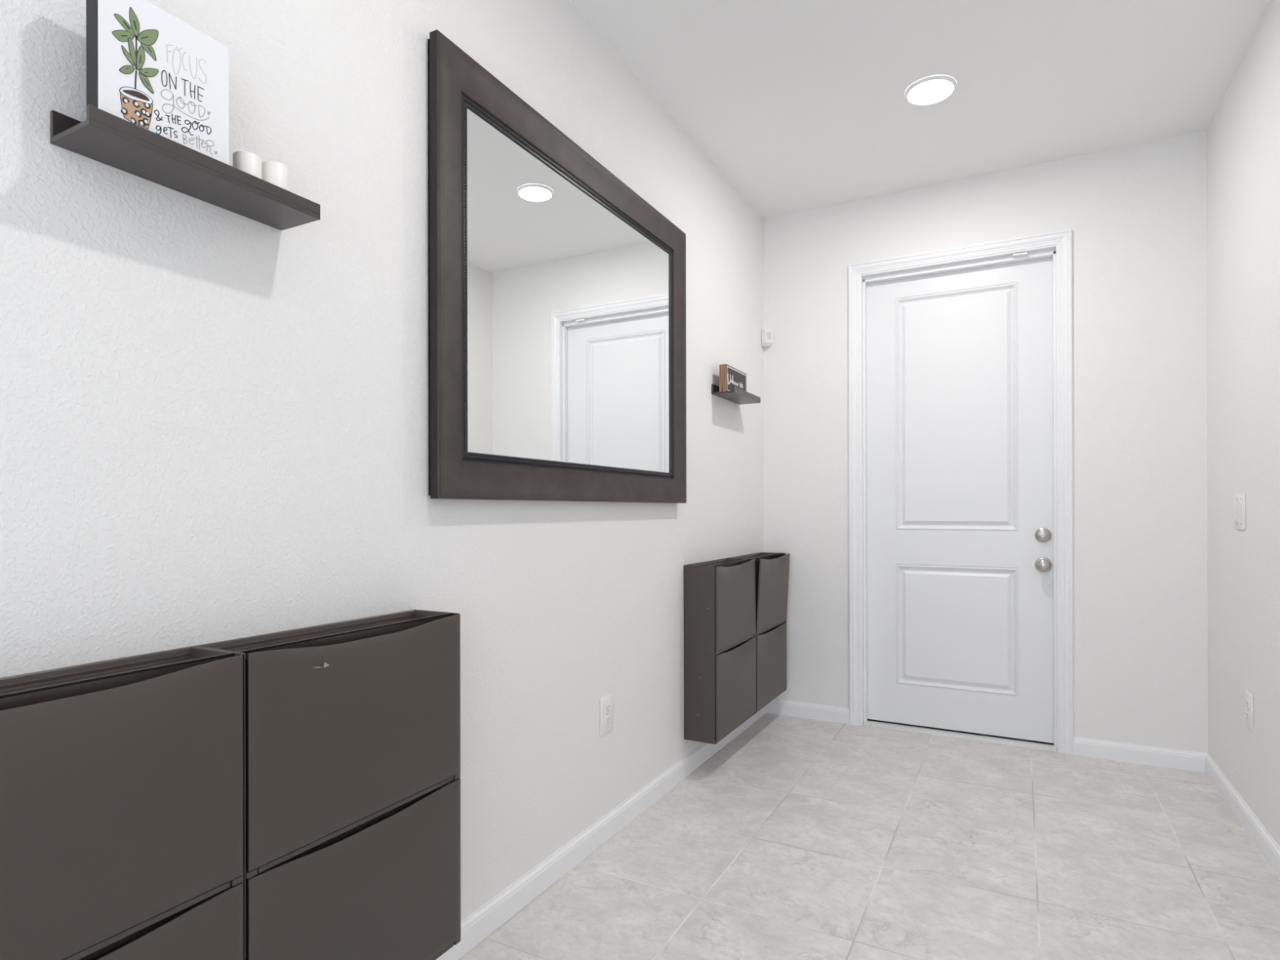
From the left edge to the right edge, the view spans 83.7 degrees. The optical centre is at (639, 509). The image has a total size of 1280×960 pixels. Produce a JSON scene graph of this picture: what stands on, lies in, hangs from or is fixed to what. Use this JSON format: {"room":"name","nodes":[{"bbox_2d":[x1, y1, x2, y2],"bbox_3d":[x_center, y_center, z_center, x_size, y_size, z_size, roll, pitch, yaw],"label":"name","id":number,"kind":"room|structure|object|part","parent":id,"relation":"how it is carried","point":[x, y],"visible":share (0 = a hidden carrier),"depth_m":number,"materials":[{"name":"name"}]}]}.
{"room":"entryway","nodes":[
{"label":"entryway","id":0,"kind":"room"},
{"bbox_2d":[0,0,764,921],"bbox_3d":[-1.024,-0.252,0.984,0.120,2.845,7.415,0,0,28],"label":"wall","id":1,"kind":"structure","parent":0,"point":[214,420],"depth_m":1.54,"materials":[{"name":"white paint"}]},
{"bbox_2d":[0,645,243,959],"bbox_3d":[-0.854,0.435,1.006,0.155,0.382,0.528,0,0,28],"label":"cabinet","id":2,"kind":"object","parent":1,"relation":"attached to","point":[122,779],"visible":1,"depth_m":1.04,"materials":[{"name":"grey plastic"}]},
{"bbox_2d":[78,881,243,959],"bbox_3d":[-0.853,0.817,1.006,0.155,0.382,0.528,0,0,28],"label":"cabinet","id":3,"kind":"object","parent":1,"relation":"attached to","point":[211,928],"visible":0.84,"depth_m":1.13,"materials":[{"name":"grey plastic"}]},
{"bbox_2d":[49,104,319,230],"bbox_3d":[-0.758,-0.583,1.233,0.115,0.050,0.388,0,0,28],"label":"wall shelf","id":4,"kind":"object","parent":1,"relation":"attached to","point":[104,137],"visible":1,"depth_m":1.18,"materials":[{"name":"grey paint"}]},
{"bbox_2d":[85,0,229,164],"bbox_3d":[-0.775,-0.684,1.160,0.039,0.233,0.198,0,0,28],"label":"picture","id":5,"kind":"object","parent":4,"relation":"on","point":[148,68],"visible":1,"depth_m":1.14,"materials":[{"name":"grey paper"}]},
{"bbox_2d":[111,6,158,93],"bbox_3d":[-0.782,-0.712,1.108,0.001,0.127,0.066,0,0,28],"label":"plant","id":6,"kind":"object","parent":5,"relation":"attached to","point":[135,29],"depth_m":1.11,"materials":[{"name":"green"}]},
{"bbox_2d":[232,151,262,179],"bbox_3d":[-0.714,-0.606,1.298,0.046,0.076,0.046,0,0,28],"label":"pillar candle","id":7,"kind":"object","parent":4,"relation":"on","point":[249,162],"visible":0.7,"depth_m":1.28,"materials":[{"name":"white wax"}]},
{"bbox_2d":[262,160,288,191],"bbox_3d":[-0.688,-0.609,1.347,0.046,0.082,0.046,0,0,28],"label":"pillar candle","id":8,"kind":"object","parent":4,"relation":"on","point":[276,173],"visible":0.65,"depth_m":1.33,"materials":[{"name":"white wax"}]},
{"bbox_2d":[193,608,460,879],"bbox_3d":[-0.606,0.435,1.472,0.155,0.382,0.528,0,0,28],"label":"cabinet","id":9,"kind":"object","parent":1,"relation":"attached to","point":[347,723],"visible":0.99,"depth_m":1.39,"materials":[{"name":"grey plastic"}]},
{"bbox_2d":[243,777,461,959],"bbox_3d":[-0.605,0.817,1.472,0.155,0.382,0.528,0,0,28],"label":"cabinet","id":10,"kind":"object","parent":1,"relation":"attached to","point":[387,886],"visible":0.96,"depth_m":1.44,"materials":[{"name":"grey plastic"}]},
{"bbox_2d":[427,29,686,502],"bbox_3d":[-0.167,-0.605,2.421,0.042,1.156,1.480,0,0,28],"label":"wall mirror","id":11,"kind":"object","parent":1,"relation":"attached to","point":[557,345],"visible":1,"depth_m":2.16,"materials":[{"name":"dark brown stained wood"},{"name":"black plastic"},{"name":"mirror glass"}]},
{"bbox_3d":[-0.167,-0.605,2.422,0.011,0.959,1.284,0,0,28],"label":"bead moulding","id":12,"kind":"part","parent":11,"relation":"part of","materials":[{"name":"black wood"}]},
{"bbox_2d":[435,706,765,959],"bbox_3d":[-0.962,1.129,0.952,0.014,0.083,7.175,0,0,28],"label":"baseboard","id":13,"kind":"structure","parent":1,"relation":"attached to","point":[475,927],"depth_m":2.33,"materials":[{"name":"white paint"}]},
{"bbox_2d":[600,693,613,735],"bbox_3d":[-0.117,0.729,2.544,0.008,0.131,0.086,0,0,28],"label":"wall outlet","id":14,"kind":"object","parent":1,"relation":"attached to","point":[606,702],"visible":1,"depth_m":2.54,"materials":[{"name":"white plastic"}]},
{"bbox_2d":[604,703,610,712],"bbox_3d":[-0.116,0.708,2.543,0.004,0.029,0.035,0,0,28],"label":"receptacle","id":15,"kind":"object","parent":14,"relation":"attached to","point":[607,706],"depth_m":2.54,"materials":[{"name":"grey plastic"}]},
{"bbox_2d":[604,715,610,724],"bbox_3d":[-0.116,0.751,2.543,0.004,0.029,0.035,0,0,28],"label":"receptacle","id":16,"kind":"object","parent":14,"relation":"attached to","point":[607,718],"depth_m":2.54,"materials":[{"name":"grey plastic"}]},
{"bbox_2d":[683,557,755,655],"bbox_3d":[0.384,0.435,3.329,0.155,0.382,0.529,0,0,28],"label":"cabinet","id":17,"kind":"object","parent":1,"relation":"attached to","point":[720,594],"visible":1,"depth_m":3.13,"materials":[{"name":"grey plastic"}]},
{"bbox_3d":[0.432,0.429,3.304,0.046,0.368,0.517,0,0,28],"label":"tip out door","id":18,"kind":"part","parent":17,"relation":"part of","materials":[{"name":"grey plastic"}]},
{"bbox_2d":[684,636,755,744],"bbox_3d":[0.384,0.817,3.329,0.155,0.382,0.529,0,0,28],"label":"cabinet","id":19,"kind":"object","parent":1,"relation":"attached to","point":[720,689],"visible":0.98,"depth_m":3.12,"materials":[{"name":"grey plastic"}]},
{"bbox_3d":[0.432,0.812,3.304,0.046,0.368,0.517,0,0,28],"label":"tip out door","id":20,"kind":"part","parent":19,"relation":"part of","materials":[{"name":"grey plastic"}]},
{"bbox_2d":[711,383,760,404],"bbox_3d":[0.484,-0.577,3.565,0.115,0.050,0.386,0,0,28],"label":"wall shelf","id":21,"kind":"object","parent":1,"relation":"attached to","point":[738,396],"visible":0.98,"depth_m":3.51,"materials":[{"name":"grey paint"}]},
{"bbox_2d":[719,364,746,391],"bbox_3d":[0.462,-0.626,3.530,0.037,0.131,0.287,0,0,28],"label":"wooden sign","id":22,"kind":"object","parent":21,"relation":"on","point":[730,376],"visible":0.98,"depth_m":3.44,"materials":[{"name":"brown wood"}]},
{"bbox_2d":[731,551,790,635],"bbox_3d":[0.640,0.435,3.792,0.173,0.382,0.528,0,0,28],"label":"cabinet","id":23,"kind":"object","parent":1,"relation":"attached to","point":[772,569],"visible":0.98,"depth_m":3.73,"materials":[{"name":"grey plastic"}]},
{"bbox_3d":[0.689,0.428,3.766,0.046,0.368,0.517,3,2,28],"label":"tip out door","id":24,"kind":"part","parent":23,"relation":"part of","materials":[{"name":"grey plastic"}]},
{"bbox_2d":[755,622,786,713],"bbox_3d":[0.633,0.817,3.796,0.155,0.382,0.528,0,0,28],"label":"cabinet","id":25,"kind":"object","parent":1,"relation":"attached to","point":[771,644],"visible":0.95,"depth_m":3.74,"materials":[{"name":"grey plastic"}]},
{"bbox_2d":[457,712,1279,959],"bbox_3d":[-0.016,1.218,0.522,2.327,0.100,7.545,0,0,28],"label":"floor","id":26,"kind":"structure","parent":0,"point":[799,838],"depth_m":2.35,"materials":[{"name":"tile"}]},
{"bbox_2d":[569,0,1270,218],"bbox_3d":[-0.056,-1.727,0.513,2.277,0.100,7.495,0,0,28],"label":"ceiling","id":27,"kind":"structure","parent":0,"point":[802,105],"depth_m":2.76,"materials":[{"name":"white paint"}]},
{"bbox_2d":[905,75,956,105],"bbox_3d":[1.160,-1.667,2.854,0.191,0.020,0.191,0,0,28],"label":"recessed light","id":28,"kind":"object","parent":27,"relation":"in","point":[931,90],"visible":1,"depth_m":2.83,"materials":[{"name":"white paint"}]},
{"bbox_2d":[763,130,1208,753],"bbox_3d":[1.696,-0.256,3.669,2.157,2.845,0.120,0,0,28],"label":"wall","id":29,"kind":"structure","parent":0,"point":[1135,215],"depth_m":3.36,"materials":[{"name":"white paint"}]},
{"bbox_2d":[761,328,773,347],"bbox_3d":[0.728,-0.981,4.080,0.063,0.094,0.061,0,0,28],"label":"sensor","id":30,"kind":"object","parent":29,"relation":"attached to","point":[766,334],"visible":1,"depth_m":4.06,"materials":[{"name":"white plastic"}]},
{"bbox_2d":[765,698,848,724],"bbox_3d":[0.928,1.127,4.003,0.482,0.083,0.014,0,0,28],"label":"baseboard","id":31,"kind":"structure","parent":29,"relation":"attached to","point":[781,707],"depth_m":3.99,"materials":[{"name":"white paint"}]},
{"bbox_2d":[848,228,1073,755],"bbox_3d":[1.625,-0.083,3.696,1.042,2.499,0.138,0,0,28],"label":"door","id":32,"kind":"structure","parent":29,"relation":"in","point":[960,389],"depth_m":3.69,"materials":[{"name":"white paint"}]},
{"bbox_2d":[1012,251,1027,257],"bbox_3d":[1.876,-1.259,3.525,0.066,0.015,0.022,0,0,28],"label":"sensor","id":33,"kind":"object","parent":32,"relation":"attached to","point":[1025,253],"visible":1,"depth_m":3.52,"materials":[{"name":"white plastic"}]},
{"bbox_3d":[1.974,0.273,3.495,0.057,0.057,0.058,0,0,28],"label":"knob","id":34,"kind":"part","parent":32,"relation":"part of","materials":[{"name":"silver metal"}]},
{"bbox_2d":[1073,736,1207,773],"bbox_3d":[2.287,1.124,3.279,0.513,0.083,0.014,0,0,28],"label":"baseboard","id":35,"kind":"structure","parent":29,"relation":"attached to","point":[1098,748],"depth_m":3.27,"materials":[{"name":"white paint"}]},
{"bbox_2d":[1206,0,1279,847],"bbox_3d":[0.880,-0.256,-0.029,0.120,2.845,7.175,0,0,28],"label":"wall","id":36,"kind":"structure","parent":0,"point":[1243,131],"depth_m":2.61,"materials":[{"name":"white paint"}]},
{"bbox_2d":[1234,493,1245,529],"bbox_3d":[2.252,0.008,2.685,0.011,0.132,0.128,0,0,28],"label":"light switch","id":37,"kind":"object","parent":36,"relation":"attached to","point":[1239,499],"visible":1,"depth_m":2.67,"materials":[{"name":"white plastic"}]},
{"bbox_2d":[1204,753,1279,879],"bbox_3d":[1.294,1.124,0.884,0.014,0.083,5.175,0,0,28],"label":"baseboard","id":38,"kind":"structure","parent":36,"relation":"attached to","point":[1258,833],"depth_m":2.59,"materials":[{"name":"white paint"}]},
{"bbox_2d":[1244,689,1253,731],"bbox_3d":[2.200,0.726,2.581,0.008,0.131,0.086,0,0,28],"label":"wall outlet","id":39,"kind":"object","parent":36,"relation":"attached to","point":[1248,695],"visible":1,"depth_m":2.57,"materials":[{"name":"white plastic"}]},
{"bbox_2d":[1245,699,1249,708],"bbox_3d":[2.198,0.704,2.582,0.004,0.029,0.035,0,0,28],"label":"receptacle","id":40,"kind":"object","parent":39,"relation":"attached to","point":[1247,701],"depth_m":2.58,"materials":[{"name":"grey plastic"}]},
{"bbox_2d":[1245,711,1249,720],"bbox_3d":[2.198,0.747,2.582,0.004,0.029,0.035,0,0,28],"label":"receptacle","id":41,"kind":"object","parent":39,"relation":"attached to","point":[1247,713],"depth_m":2.58,"materials":[{"name":"grey plastic"}]}
]}

